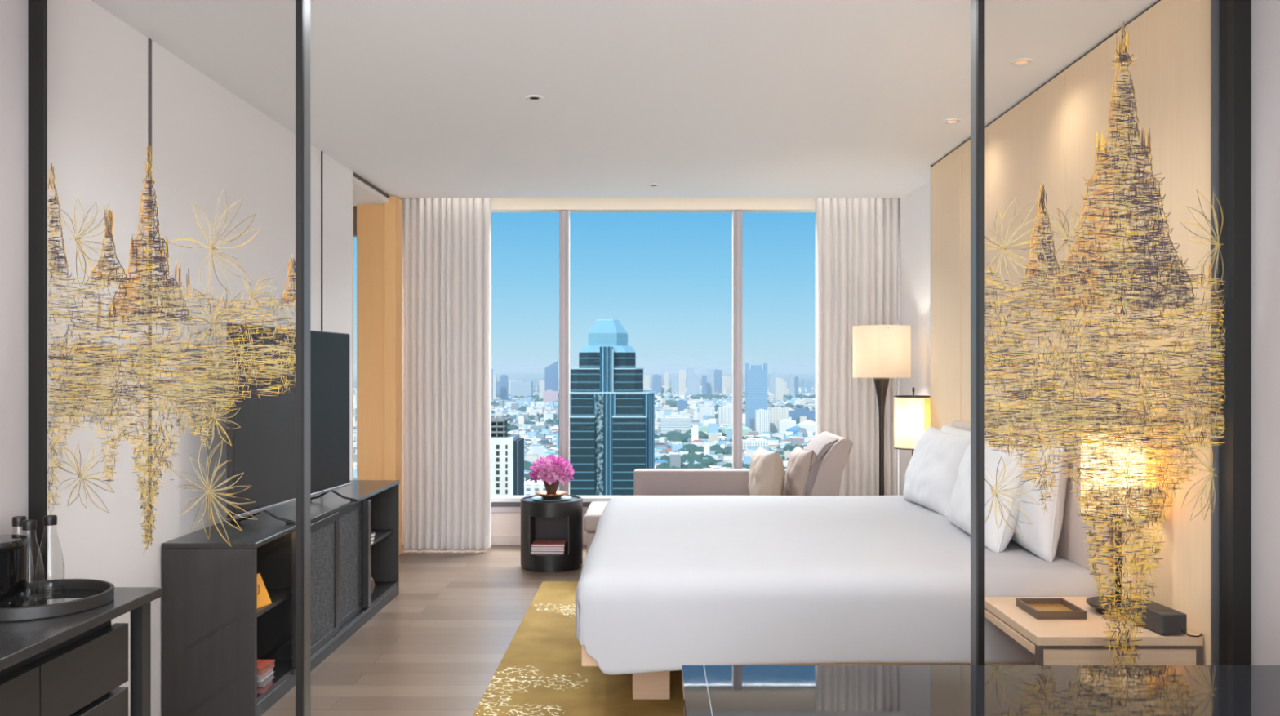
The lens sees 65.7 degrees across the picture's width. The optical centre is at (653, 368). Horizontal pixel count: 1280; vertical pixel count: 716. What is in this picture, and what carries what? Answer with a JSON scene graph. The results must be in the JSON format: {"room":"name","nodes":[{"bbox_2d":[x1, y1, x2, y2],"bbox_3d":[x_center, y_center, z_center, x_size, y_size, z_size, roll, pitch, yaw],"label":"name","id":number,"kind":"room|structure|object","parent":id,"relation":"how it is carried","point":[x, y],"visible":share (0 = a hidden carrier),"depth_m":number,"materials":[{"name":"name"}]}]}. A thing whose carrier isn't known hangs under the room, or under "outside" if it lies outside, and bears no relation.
{"room":"hotel room","nodes":[
{"label":"hotel room","id":0,"kind":"room"},
{"bbox_2d":[0,0,28,582],"bbox_3d":[-2.010,0.060,0.454,0.200,2.720,5.307,0,0,0],"label":"wall","id":1,"kind":"structure","parent":0,"point":[14,14],"depth_m":2.96,"materials":[{"name":"paint"}]},
{"bbox_2d":[47,0,351,715],"bbox_3d":[-2.045,0.060,4.819,0.120,2.720,3.423,0,0,0],"label":"wall","id":2,"kind":"structure","parent":0,"point":[206,140],"depth_m":3.95,"materials":[{"name":"paint"}]},
{"bbox_2d":[147,37,151,542],"bbox_3d":[-1.984,-0.310,3.907,0.003,1.980,0.024,0,0,0],"label":"trim","id":3,"kind":"structure","parent":2,"relation":"attached to","point":[149,41],"depth_m":3.90,"materials":[{"name":"grey"}]},
{"bbox_2d":[320,151,322,331],"bbox_3d":[-1.984,-0.310,5.931,0.003,1.980,0.024,0,0,0],"label":"trim","id":4,"kind":"structure","parent":2,"relation":"attached to","point":[321,151],"depth_m":5.92,"materials":[{"name":"black"}]},
{"bbox_2d":[351,171,353,479],"bbox_3d":[-1.989,0.060,6.537,0.016,2.720,0.015,0,0,0],"label":"trim","id":5,"kind":"structure","parent":2,"relation":"attached to","point":[352,171],"depth_m":6.53,"materials":[{"name":"beige"}]},
{"bbox_2d":[353,172,389,198],"bbox_3d":[-1.993,-1.287,6.992,0.024,0.024,0.895,0,0,0],"label":"trim","id":6,"kind":"structure","parent":2,"relation":"attached to","point":[355,175],"depth_m":6.96,"materials":[{"name":"brown"}]},
{"bbox_2d":[353,205,356,236],"bbox_3d":[-2.575,-0.196,8.060,0.750,2.709,0.120,0,0,0],"label":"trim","id":7,"kind":"structure","parent":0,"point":[354,206],"depth_m":8.00,"materials":[{"name":"metal"}]},
{"bbox_2d":[353,176,388,205],"bbox_3d":[-2.643,-1.270,7.040,1.315,0.059,1.020,0,0,0],"label":"ceiling","id":8,"kind":"structure","parent":0,"point":[363,194],"depth_m":7.13,"materials":[{"name":"white paint"}]},
{"bbox_2d":[261,544,586,715],"bbox_3d":[-0.650,1.495,2.975,5.700,0.150,10.350,0,0,0],"label":"floor","id":9,"kind":"structure","parent":0,"point":[435,648],"depth_m":5.14,"materials":[{"name":"brown wood"}]},
{"bbox_2d":[0,586,162,715],"bbox_3d":[-1.696,1.040,2.150,0.424,0.760,1.700,0,0,0],"label":"countertop","id":10,"kind":"structure","parent":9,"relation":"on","point":[73,664],"depth_m":2.64,"materials":[{"name":"black paint"}]},
{"bbox_2d":[0,578,114,622],"bbox_3d":[-1.716,0.642,2.765,0.374,0.036,0.374,0,0,0],"label":"serving tray","id":11,"kind":"object","parent":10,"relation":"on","point":[78,595],"visible":0.91,"depth_m":2.78,"materials":[{"name":"black wood"}]},
{"bbox_2d":[0,534,28,608],"bbox_3d":[-1.786,0.555,2.672,0.174,0.194,0.174,0,0,0],"label":"ice bucket","id":12,"kind":"object","parent":11,"relation":"on","point":[13,548],"visible":0.84,"depth_m":2.65,"materials":[{"name":"black"}]},
{"bbox_2d":[12,515,34,595],"bbox_3d":[-1.834,0.539,2.868,0.073,0.224,0.073,0,0,0],"label":"glass bottle","id":13,"kind":"object","parent":11,"relation":"on","point":[16,520],"visible":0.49,"depth_m":2.85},
{"bbox_2d":[22,519,44,601],"bbox_3d":[-1.762,0.539,2.800,0.073,0.224,0.073,0,0,0],"label":"glass bottle","id":14,"kind":"object","parent":11,"relation":"on","point":[28,524],"visible":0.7,"depth_m":2.79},
{"bbox_2d":[35,515,64,595],"bbox_3d":[-1.755,0.539,2.885,0.073,0.224,0.073,0,0,0],"label":"glass bottle","id":15,"kind":"object","parent":11,"relation":"on","point":[48,520],"visible":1,"depth_m":2.87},
{"bbox_2d":[28,0,310,715],"bbox_3d":[-1.490,0.060,3.059,0.839,2.719,0.075,0,0,0],"label":"glass screen","id":16,"kind":"object","parent":9,"relation":"on","point":[37,9],"visible":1,"depth_m":3.04,"materials":[{"name":"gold metal"}]},
{"bbox_2d":[161,480,399,715],"bbox_3d":[-1.781,1.061,5.120,0.398,0.718,2.260,0,0,0],"label":"tv cabinet","id":17,"kind":"object","parent":9,"relation":"on","point":[215,633],"visible":0.87,"depth_m":4.26,"materials":[{"name":"black paint"}]},
{"bbox_2d":[257,573,271,608],"bbox_3d":[-1.697,0.942,4.220,0.090,0.130,0.110,0,0,14],"label":"book","id":18,"kind":"object","parent":17,"relation":"on","point":[263,597],"visible":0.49,"depth_m":4.23,"materials":[{"name":"orange"}]},
{"bbox_2d":[257,679,273,693],"bbox_3d":[-1.690,1.322,4.130,0.170,0.025,0.130,0,0,-4],"label":"book","id":19,"kind":"object","parent":17,"relation":"on","point":[260,690],"visible":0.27,"depth_m":4.09,"materials":[{"name":"red paper"}]},
{"bbox_2d":[257,671,275,687],"bbox_3d":[-1.690,1.296,4.142,0.170,0.025,0.130,0,0,-2],"label":"book","id":20,"kind":"object","parent":19,"relation":"on","point":[260,684],"visible":0.27,"depth_m":4.11,"materials":[{"name":"grey paper"}]},
{"bbox_2d":[257,666,274,681],"bbox_3d":[-1.690,1.271,4.130,0.170,0.025,0.130,0,0,0],"label":"book","id":21,"kind":"object","parent":20,"relation":"on","point":[260,677],"visible":0.27,"depth_m":4.10,"materials":[{"name":"grey paper"}]},
{"bbox_2d":[257,659,275,675],"bbox_3d":[-1.690,1.246,4.142,0.170,0.025,0.130,0,0,2],"label":"book","id":22,"kind":"object","parent":21,"relation":"on","point":[263,665],"visible":0.27,"depth_m":4.14,"materials":[{"name":"brown paper"}]},
{"bbox_2d":[257,587,291,617],"bbox_3d":[-1.801,1.016,4.286,0.334,0.018,0.546,0,0,0],"label":"shelf","id":23,"kind":"object","parent":17,"relation":"attached to","point":[277,595],"depth_m":4.39,"materials":[{"name":"black wood"}]},
{"bbox_2d":[226,323,359,523],"bbox_3d":[-1.747,0.254,4.856,0.300,0.894,1.246,0,0,5],"label":"television","id":24,"kind":"object","parent":17,"relation":"on","point":[263,449],"visible":0.8,"depth_m":4.69,"materials":[{"name":"black plastic"}]},
{"bbox_2d":[371,528,393,545],"bbox_3d":[-1.801,1.016,5.834,0.334,0.018,0.786,0,0,0],"label":"shelf","id":25,"kind":"object","parent":17,"relation":"attached to","point":[380,534],"depth_m":6.10,"materials":[{"name":"black wood"}]},
{"bbox_2d":[356,195,401,555],"bbox_3d":[-2.090,0.062,7.530,0.310,2.715,0.180,0,0,0],"label":"wood panel","id":26,"kind":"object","parent":9,"relation":"on","point":[379,227],"depth_m":7.50,"materials":[{"name":"brown wood"}]},
{"bbox_2d":[520,494,582,572],"bbox_3d":[-0.733,1.175,7.130,0.444,0.490,0.444,0,0,0],"label":"side table","id":27,"kind":"object","parent":9,"relation":"on","point":[540,520],"visible":0.87,"depth_m":6.99,"materials":[{"name":"black wood"}]},
{"bbox_2d":[530,547,567,554],"bbox_3d":[-0.743,1.293,7.075,0.235,0.016,0.200,0,0,2],"label":"book","id":28,"kind":"object","parent":27,"relation":"on","point":[531,552],"visible":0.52,"depth_m":6.98,"materials":[{"name":"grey paper"}]},
{"bbox_2d":[531,544,567,551],"bbox_3d":[-0.741,1.276,7.075,0.235,0.016,0.200,0,0,1],"label":"book","id":29,"kind":"object","parent":28,"relation":"on","point":[541,550],"visible":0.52,"depth_m":6.98,"materials":[{"name":"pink paper"}]},
{"bbox_2d":[531,543,567,549],"bbox_3d":[-0.743,1.260,7.075,0.235,0.016,0.200,0,0,1],"label":"book","id":30,"kind":"object","parent":29,"relation":"on","point":[532,548],"visible":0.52,"depth_m":6.98,"materials":[{"name":"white paper"}]},
{"bbox_2d":[531,539,567,546],"bbox_3d":[-0.741,1.243,7.075,0.235,0.017,0.200,0,0,0],"label":"book","id":31,"kind":"object","parent":30,"relation":"on","point":[536,543],"visible":1,"depth_m":7.02,"materials":[{"name":"red paper"}]},
{"bbox_2d":[531,495,572,502],"bbox_3d":[-0.733,0.933,7.130,0.292,0.014,0.292,0,0,0],"label":"glass plate","id":32,"kind":"object","parent":27,"relation":"on","point":[538,498],"visible":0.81,"depth_m":7.12,"materials":[{"name":"grey"}]},
{"bbox_2d":[534,490,568,500],"bbox_3d":[-0.733,0.912,7.130,0.240,0.047,0.240,0,0,0],"label":"plate","id":33,"kind":"object","parent":32,"relation":"on","point":[543,493],"visible":0.93,"depth_m":7.07,"materials":[{"name":"ceramic"}]},
{"bbox_2d":[528,454,574,494],"bbox_3d":[-0.734,0.763,7.130,0.334,0.295,0.336,0,0,0],"label":"flower arrangement","id":34,"kind":"object","parent":33,"relation":"on","point":[554,470],"visible":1,"depth_m":7.05,"materials":[{"name":"pink plant"}]},
{"bbox_2d":[472,581,684,715],"bbox_3d":[0.241,1.414,4.885,1.957,0.012,3.370,0,0,0],"label":"rug","id":35,"kind":"object","parent":9,"relation":"on","point":[540,672],"visible":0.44,"depth_m":4.49,"materials":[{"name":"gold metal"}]},
{"bbox_2d":[581,420,1111,699],"bbox_3d":[0.745,0.852,4.918,2.040,1.113,2.285,0,0,0],"label":"bed","id":36,"kind":"object","parent":35,"relation":"on","point":[1072,546],"visible":0.12,"depth_m":4.00,"materials":[{"name":"brown wood"}]},
{"bbox_2d":[575,495,1099,675],"bbox_3d":[0.684,0.951,4.922,2.009,0.410,2.393,0,0,0],"label":"duvet","id":37,"kind":"object","parent":36,"relation":"on","point":[666,583],"visible":0.93,"depth_m":3.76,"materials":[{"name":"white fabric"}]},
{"bbox_2d":[903,426,970,515],"bbox_3d":[1.579,0.564,5.463,0.353,0.518,0.785,0,0,-3],"label":"pillow","id":38,"kind":"object","parent":37,"relation":"on","point":[931,472],"visible":0.72,"depth_m":5.30,"materials":[{"name":"white fabric"}]},
{"bbox_2d":[940,423,987,454],"bbox_3d":[1.654,0.552,5.330,0.241,0.494,0.745,0,0,-2],"label":"pillow","id":39,"kind":"object","parent":37,"relation":"on","point":[945,428],"visible":0.06,"depth_m":5.43,"materials":[{"name":"white fabric"}]},
{"bbox_2d":[948,439,1031,552],"bbox_3d":[1.528,0.560,4.545,0.340,0.516,0.844,0,0,4],"label":"pillow","id":40,"kind":"object","parent":37,"relation":"on","point":[997,540],"visible":0.61,"depth_m":4.22,"materials":[{"name":"white fabric"}]},
{"bbox_2d":[997,433,1068,561],"bbox_3d":[1.628,0.547,4.358,0.239,0.504,0.805,0,0,2],"label":"pillow","id":41,"kind":"object","parent":37,"relation":"on","point":[1041,538],"visible":0.44,"depth_m":4.01,"materials":[{"name":"white fabric"}]},
{"bbox_2d":[583,431,853,555],"bbox_3d":[0.430,0.943,7.010,1.800,0.955,0.820,0,0,0],"label":"daybed","id":42,"kind":"object","parent":9,"relation":"on","point":[832,451],"visible":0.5,"depth_m":7.26,"materials":[{"name":"beige fabric"}]},
{"bbox_2d":[583,501,608,532],"bbox_3d":[0.315,1.035,6.965,1.570,0.120,0.710,0,0,0],"label":"seat cushion","id":43,"kind":"object","parent":42,"relation":"on","point":[591,518],"depth_m":6.63,"materials":[{"name":"beige fabric"}]},
{"bbox_2d":[748,446,785,495],"bbox_3d":[0.781,0.764,6.862,0.250,0.440,0.425,0,0,-9],"label":"cushion","id":44,"kind":"object","parent":42,"relation":"on","point":[766,472],"visible":0.76,"depth_m":6.69,"materials":[{"name":"beige fabric"}]},
{"bbox_2d":[783,445,816,495],"bbox_3d":[1.019,0.761,6.862,0.259,0.460,0.435,0,0,-5],"label":"cushion","id":45,"kind":"object","parent":42,"relation":"on","point":[801,460],"visible":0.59,"depth_m":6.71,"materials":[{"name":"brown fabric"}]},
{"bbox_2d":[853,324,911,495],"bbox_3d":[1.609,0.560,7.000,0.400,1.720,0.400,0,0,0],"label":"floor lamp","id":46,"kind":"object","parent":9,"relation":"on","point":[881,353],"visible":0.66,"depth_m":6.85,"materials":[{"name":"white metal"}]},
{"bbox_2d":[681,665,1279,715],"bbox_3d":[0.939,1.037,1.820,1.754,0.766,0.740,0,0,0],"label":"glass tabletop","id":47,"kind":"object","parent":9,"relation":"on","point":[708,690],"visible":1,"depth_m":2.03,"materials":[{"name":"glass"}]},
{"bbox_2d":[985,595,1203,665],"bbox_3d":[1.496,1.140,3.475,0.537,0.560,0.580,0,0,0],"label":"nightstand","id":48,"kind":"object","parent":9,"relation":"on","point":[1052,642],"visible":0.43,"depth_m":3.19,"materials":[{"name":"brown wood"}]},
{"bbox_2d":[1016,597,1086,619],"bbox_3d":[1.400,0.846,3.500,0.170,0.028,0.200,0,0,0],"label":"tray","id":49,"kind":"object","parent":48,"relation":"on","point":[1040,608],"visible":1,"depth_m":3.50,"materials":[{"name":"wood"}]},
{"bbox_2d":[1080,404,1157,617],"bbox_3d":[1.640,0.491,3.500,0.248,0.738,0.248,0,0,0],"label":"table lamp","id":50,"kind":"object","parent":48,"relation":"on","point":[1093,602],"visible":0.23,"depth_m":3.41,"materials":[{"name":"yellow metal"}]},
{"bbox_2d":[1127,600,1202,637],"bbox_3d":[1.693,0.823,3.277,0.140,0.069,0.228,0,0,-6],"label":"speaker","id":51,"kind":"object","parent":48,"relation":"on","point":[1161,619],"visible":0.84,"depth_m":3.21},
{"bbox_2d":[970,0,1251,665],"bbox_3d":[1.404,0.060,3.057,0.829,2.719,0.080,0,0,0],"label":"glass screen","id":52,"kind":"object","parent":9,"relation":"on","point":[1234,357],"visible":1,"depth_m":3.04,"materials":[{"name":"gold metal"}]},
{"bbox_2d":[398,197,586,544],"bbox_3d":[-0.735,-0.065,8.045,5.530,2.970,0.210,0,0,0],"label":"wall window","id":53,"kind":"structure","parent":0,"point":[501,523],"depth_m":8.00,"materials":[{"name":"paint"}]},
{"bbox_2d":[490,534,586,545],"bbox_3d":[-0.037,1.377,7.992,3.895,0.085,0.015,0,0,0],"label":"baseboard","id":54,"kind":"structure","parent":53,"relation":"attached to","point":[495,540],"depth_m":7.99,"materials":[{"name":"plastic"}]},
{"bbox_2d":[490,197,815,512],"bbox_3d":[-0.020,-0.196,8.045,3.860,2.709,0.150,0,0,0],"label":"window","id":55,"kind":"structure","parent":53,"relation":"attached to","point":[564,206],"depth_m":7.99,"materials":[{"name":"white metal"}]},
{"bbox_2d":[91,0,1158,197],"bbox_3d":[-0.650,-1.470,3.000,5.700,0.340,10.400,0,0,0],"label":"ceiling","id":56,"kind":"structure","parent":0,"point":[414,98],"depth_m":4.45,"materials":[{"name":"white paint"}]},
{"bbox_2d":[403,197,491,551],"bbox_3d":[-1.606,-0.017,7.692,0.678,2.845,0.097,0,0,0],"label":"curtain","id":57,"kind":"object","parent":56,"relation":"hanging from","point":[447,451],"visible":0.94,"depth_m":7.69,"materials":[{"name":"fabric"}]},
{"bbox_2d":[524,94,543,101],"bbox_3d":[-0.571,-1.297,4.755,0.092,0.006,0.092,0,0,0],"label":"recessed light","id":58,"kind":"object","parent":56,"relation":"in","point":[531,97],"visible":1,"depth_m":4.75,"materials":[{"name":"white paint"}]},
{"bbox_2d":[815,197,898,495],"bbox_3d":[1.584,-0.017,7.691,0.644,2.846,0.097,0,0,0],"label":"curtain","id":59,"kind":"object","parent":56,"relation":"hanging from","point":[857,238],"visible":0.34,"depth_m":7.69,"materials":[{"name":"fabric"}]},
{"bbox_2d":[942,118,960,124],"bbox_3d":[1.564,-1.297,5.200,0.092,0.006,0.092,0,0,0],"label":"recessed light","id":60,"kind":"object","parent":56,"relation":"in","point":[951,121],"visible":1,"depth_m":5.19,"materials":[{"name":"white paint"}]},
{"bbox_2d":[1009,57,1033,66],"bbox_3d":[1.557,-1.297,4.198,0.092,0.006,0.092,0,0,0],"label":"recessed light","id":61,"kind":"object","parent":56,"relation":"in","point":[1024,61],"visible":1,"depth_m":4.19,"materials":[{"name":"white paint"}]},
{"bbox_2d":[930,0,1210,665],"bbox_3d":[1.805,0.060,4.724,0.070,2.720,3.235,0,0,0],"label":"wall","id":62,"kind":"structure","parent":0,"point":[1049,136],"depth_m":3.91,"materials":[{"name":"beige paint"}]},
{"bbox_2d":[897,0,1279,665],"bbox_3d":[1.925,-0.040,2.950,0.210,2.920,10.300,0,0,0],"label":"wall","id":63,"kind":"structure","parent":0,"point":[1265,14],"depth_m":2.97,"materials":[{"name":"paint"}]},
{"bbox_2d":[1210,0,1219,665],"bbox_3d":[1.782,0.060,3.102,0.075,2.720,0.010,0,0,0],"label":"trim","id":64,"kind":"structure","parent":63,"relation":"attached to","point":[1215,4],"depth_m":3.10,"materials":[{"name":"grey metal"}]},
{"label":"outside","id":65,"kind":"structure","parent":0,"visible":0},
{"bbox_2d":[353,373,815,443],"bbox_3d":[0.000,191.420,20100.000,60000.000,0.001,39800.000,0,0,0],"label":"ground","id":66,"kind":"structure","parent":65,"point":[535,378],"depth_m":8883.94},
{"bbox_2d":[490,368,493,399],"bbox_3d":[-921.487,93.929,5535.599,44.516,194.981,31.162,0,0,0],"label":"tower","id":67,"kind":"structure","parent":66,"relation":"on","point":[491,370],"depth_m":5520.21,"materials":[{"name":"concrete"}]},
{"bbox_2d":[493,373,496,399],"bbox_3d":[-911.524,110.162,5661.019,27.346,162.517,19.142,0,0,0],"label":"tower","id":68,"kind":"structure","parent":66,"relation":"on","point":[494,375],"depth_m":5651.11,"materials":[{"name":"concrete"}]},
{"bbox_2d":[500,374,507,399],"bbox_3d":[-853.414,113.120,5665.007,38.740,156.600,27.118,0,0,0],"label":"tower","id":69,"kind":"structure","parent":66,"relation":"on","point":[504,378],"depth_m":5651.11,"materials":[{"name":"glass"}]},
{"bbox_2d":[490,415,524,495],"bbox_3d":[-77.226,107.091,491.925,22.839,168.659,24.150,0,0,0],"label":"building","id":70,"kind":"structure","parent":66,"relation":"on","point":[507,450],"depth_m":480.00,"materials":[{"name":"grey"}]},
{"bbox_2d":[510,379,533,397],"bbox_3d":[-814.762,129.871,6130.839,127.613,123.098,89.330,0,0,0],"label":"block","id":71,"kind":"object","parent":66,"relation":"on","point":[518,388],"visible":0.82,"depth_m":6086.49,"materials":[{"name":"concrete"}]},
{"bbox_2d":[524,479,546,495],"bbox_3d":[-84.677,134.526,706.718,19.194,113.788,13.436,0,0,0],"label":"building","id":72,"kind":"structure","parent":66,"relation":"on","point":[531,487],"depth_m":699.93,"materials":[{"name":"white"}]},
{"bbox_2d":[539,380,544,399],"bbox_3d":[-650.128,129.226,5801.543,35.016,124.388,24.511,0,0,0],"label":"tower","id":73,"kind":"structure","parent":66,"relation":"on","point":[541,382],"depth_m":5789.36,"materials":[{"name":"concrete"}]},
{"bbox_2d":[542,390,558,402],"bbox_3d":[-548.737,152.200,5301.483,76.568,78.440,53.598,0,0,0],"label":"podium","id":74,"kind":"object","parent":66,"relation":"on","point":[548,395],"visible":0.82,"depth_m":5275.14,"materials":[{"name":"pink"}]},
{"bbox_2d":[544,360,558,391],"bbox_3d":[-557.946,74.991,5418.165,67.432,232.858,47.203,0,0,0],"label":"tower","id":75,"kind":"structure","parent":66,"relation":"on","point":[551,371],"depth_m":5394.96,"materials":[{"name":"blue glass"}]},
{"bbox_2d":[353,384,815,490],"bbox_3d":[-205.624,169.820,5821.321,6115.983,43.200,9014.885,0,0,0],"label":"city buildings","id":76,"kind":"structure","parent":66,"relation":"on","point":[510,406],"depth_m":3031.48,"materials":[{"name":"white"}]},
{"bbox_2d":[558,319,654,495],"bbox_3d":[-24.952,82.291,544.000,51.342,218.259,48.600,0,0,0],"label":"office tower","id":77,"kind":"structure","parent":66,"relation":"on","point":[612,416],"depth_m":522.69,"materials":[{"name":"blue glass"}]},
{"bbox_2d":[643,374,649,390],"bbox_3d":[-50.242,114.989,6702.276,50.460,152.862,35.322,0,0,0],"label":"tower","id":78,"kind":"structure","parent":66,"relation":"on","point":[646,377],"depth_m":6684.70,"materials":[{"name":"concrete"}]},
{"bbox_2d":[490,386,815,480],"bbox_3d":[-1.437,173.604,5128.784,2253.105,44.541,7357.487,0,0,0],"label":"tree belt","id":79,"kind":"object","parent":66,"relation":"on","point":[677,436],"visible":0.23,"depth_m":2462.17,"materials":[{"name":"teal"}]},
{"bbox_2d":[652,374,661,394],"bbox_3d":[25.005,116.727,7523.136,70.131,149.386,49.092,0,0,0],"label":"tower","id":80,"kind":"structure","parent":66,"relation":"on","point":[656,379],"depth_m":7499.31,"materials":[{"name":"stone"}]},
{"bbox_2d":[664,372,668,391],"bbox_3d":[101.163,108.581,7780.373,32.598,165.678,22.819,0,0,0],"label":"tower","id":81,"kind":"structure","parent":66,"relation":"on","point":[666,374],"depth_m":7769.55,"materials":[{"name":"concrete"}]},
{"bbox_2d":[671,376,678,392],"bbox_3d":[163.758,122.909,7475.577,57.376,137.023,40.164,0,0,0],"label":"tower","id":82,"kind":"structure","parent":66,"relation":"on","point":[674,379],"depth_m":7455.50,"materials":[{"name":"concrete"}]},
{"bbox_2d":[660,415,690,434],"bbox_3d":[61.930,162.189,2822.480,83.324,58.462,60.000,0,0,0],"label":"block","id":83,"kind":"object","parent":66,"relation":"on","point":[671,423],"visible":0.82,"depth_m":2792.73,"materials":[{"name":"concrete"}]},
{"bbox_2d":[678,369,685,394],"bbox_3d":[202.503,99.385,7047.094,46.966,184.071,32.876,0,0,0],"label":"tower","id":84,"kind":"structure","parent":66,"relation":"on","point":[682,374],"depth_m":7031.21,"materials":[{"name":"concrete"}]},
{"bbox_2d":[676,400,687,411],"bbox_3d":[125.841,164.763,4411.699,46.083,53.314,32.258,0,0,0],"label":"building","id":85,"kind":"structure","parent":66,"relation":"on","point":[682,405],"depth_m":4395.72,"materials":[{"name":"stone"}]},
{"bbox_2d":[686,367,693,395],"bbox_3d":[245.177,91.550,6613.746,47.975,199.741,33.582,0,0,0],"label":"tower","id":86,"kind":"structure","parent":66,"relation":"on","point":[690,371],"depth_m":6597.15,"materials":[{"name":"concrete"}]},
{"bbox_2d":[693,376,699,394],"bbox_3d":[302.046,122.034,6929.531,38.798,138.772,27.159,0,0,0],"label":"tower","id":87,"kind":"structure","parent":66,"relation":"on","point":[696,379],"depth_m":6915.44,"materials":[{"name":"concrete"}]},
{"bbox_2d":[702,375,706,395],"bbox_3d":[338.505,117.034,6619.414,32.599,148.773,22.819,0,0,0],"label":"tower","id":88,"kind":"structure","parent":66,"relation":"on","point":[704,377],"depth_m":6608.44,"materials":[{"name":"stone"}]},
{"bbox_2d":[698,406,715,423],"bbox_3d":[175.687,157.961,3266.518,49.822,66.918,30.000,0,0,0],"label":"block","id":89,"kind":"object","parent":66,"relation":"on","point":[704,411],"visible":0.71,"depth_m":3251.51,"materials":[{"name":"concrete"}]},
{"bbox_2d":[690,425,723,432],"bbox_3d":[145.740,174.671,2727.282,87.009,33.499,60.000,0,0,0],"label":"vaulted hall","id":90,"kind":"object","parent":66,"relation":"on","point":[704,428],"visible":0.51,"depth_m":2697.57,"materials":[{"name":"white concrete"}]},
{"bbox_2d":[706,368,714,395],"bbox_3d":[382.038,95.103,6695.959,50.207,192.634,35.145,0,0,0],"label":"tower","id":91,"kind":"structure","parent":66,"relation":"on","point":[709,372],"depth_m":6678.18,"materials":[{"name":"concrete"}]},
{"bbox_2d":[714,368,722,392],"bbox_3d":[488.261,97.615,7577.148,67.615,187.610,47.331,0,0,0],"label":"tower","id":92,"kind":"structure","parent":66,"relation":"on","point":[717,373],"depth_m":7552.60,"materials":[{"name":"stone"}]},
{"bbox_2d":[718,405,732,425],"bbox_3d":[226.845,153.434,3099.608,48.476,75.971,34.000,0,0,0],"label":"block","id":93,"kind":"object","parent":66,"relation":"on","point":[725,412],"visible":0.71,"depth_m":3082.98,"materials":[{"name":"concrete"}]},
{"bbox_2d":[721,375,731,394],"bbox_3d":[547.580,121.139,7427.769,70.907,140.562,49.635,0,0,0],"label":"tower","id":94,"kind":"structure","parent":66,"relation":"on","point":[726,380],"depth_m":7402.90,"materials":[{"name":"concrete"}]},
{"bbox_2d":[723,424,751,436],"bbox_3d":[235.936,171.966,2786.496,75.678,38.907,52.974,0,0,0],"label":"shed","id":95,"kind":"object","parent":66,"relation":"on","point":[745,429],"visible":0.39,"depth_m":2760.19,"materials":[{"name":"white"}]},
{"bbox_2d":[749,417,755,431],"bbox_3d":[303.471,167.563,2909.350,42.019,47.715,29.413,0,0,0],"label":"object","id":96,"kind":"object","parent":66,"relation":"on","point":[752,421],"visible":0.29,"depth_m":2894.78,"materials":[{"name":"blue"}]},
{"bbox_2d":[742,437,768,449],"bbox_3d":[221.274,172.348,2197.622,59.709,38.144,40.000,0,0,0],"label":"block","id":97,"kind":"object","parent":66,"relation":"on","point":[749,442],"visible":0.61,"depth_m":2177.64,"materials":[{"name":"concrete"}]},
{"bbox_2d":[745,363,767,427],"bbox_3d":[309.861,87.575,2988.784,62.212,207.691,43.548,0,0,0],"label":"striped tower","id":98,"kind":"structure","parent":66,"relation":"on","point":[756,378],"depth_m":2967.04,"materials":[{"name":"blue glass"}]},
{"bbox_2d":[755,408,769,433],"bbox_3d":[311.058,153.409,2840.724,38.740,76.021,30.000,0,0,0],"label":"block","id":99,"kind":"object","parent":66,"relation":"on","point":[762,415],"visible":0.82,"depth_m":2825.65,"materials":[{"name":"concrete"}]},
{"bbox_2d":[768,373,779,393],"bbox_3d":[935.488,111.024,7684.896,80.273,160.793,56.191,0,0,0],"label":"twin tower","id":100,"kind":"structure","parent":66,"relation":"on","point":[771,376],"depth_m":7656.57,"materials":[{"name":"concrete"}]},
{"bbox_2d":[768,406,788,433],"bbox_3d":[367.083,150.708,2909.644,54.858,81.423,30.000,0,0,0],"label":"slab","id":101,"kind":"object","parent":66,"relation":"on","point":[776,413],"visible":0.68,"depth_m":2894.78,"materials":[{"name":"concrete"}]},
{"bbox_2d":[774,377,782,400],"bbox_3d":[715.546,121.233,5667.399,45.576,140.375,31.903,0,0,0],"label":"tower","id":102,"kind":"structure","parent":66,"relation":"on","point":[778,381],"depth_m":5651.11,"materials":[{"name":"concrete"}]},
{"bbox_2d":[777,418,795,433],"bbox_3d":[381.701,167.857,2842.473,47.855,47.126,33.498,0,0,0],"label":"annex","id":103,"kind":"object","parent":66,"relation":"on","point":[784,424],"visible":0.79,"depth_m":2825.65,"materials":[{"name":"white concrete"}]},
{"bbox_2d":[788,375,793,395],"bbox_3d":[941.127,117.869,6786.922,31.726,147.101,22.208,0,0,0],"label":"tower","id":104,"kind":"structure","parent":66,"relation":"on","point":[790,377],"depth_m":6775.07,"materials":[{"name":"concrete"}]},
{"bbox_2d":[786,426,806,434],"bbox_3d":[399.534,175.773,2777.927,51.194,31.295,35.836,0,0,0],"label":"shed","id":105,"kind":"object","parent":66,"relation":"on","point":[794,428],"visible":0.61,"depth_m":2762.21,"materials":[{"name":"blue metal"}]},
{"bbox_2d":[788,408,815,420],"bbox_3d":[515.467,164.129,3426.281,101.179,54.582,70.825,0,0,0],"label":"slate hall","id":106,"kind":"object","parent":66,"relation":"on","point":[811,415],"visible":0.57,"depth_m":3390.95,"materials":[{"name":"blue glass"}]},
{"bbox_2d":[797,419,815,432],"bbox_3d":[441.392,168.089,2812.973,58.552,46.661,40.986,0,0,0],"label":"warehouse","id":107,"kind":"structure","parent":66,"relation":"on","point":[810,425],"depth_m":2792.73,"materials":[{"name":"white concrete"}]},
{"bbox_3d":[1.591,1.145,6.203,0.349,0.550,0.235,0,0,0],"label":"nightstand","id":108,"kind":"object","parent":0,"visible":0},
{"bbox_2d":[893,387,930,455],"bbox_3d":[1.692,0.496,6.460,0.248,0.748,0.248,0,0,0],"label":"table lamp","id":109,"kind":"object","parent":108,"relation":"on","point":[912,413],"visible":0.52,"depth_m":6.36,"materials":[{"name":"fabric"}]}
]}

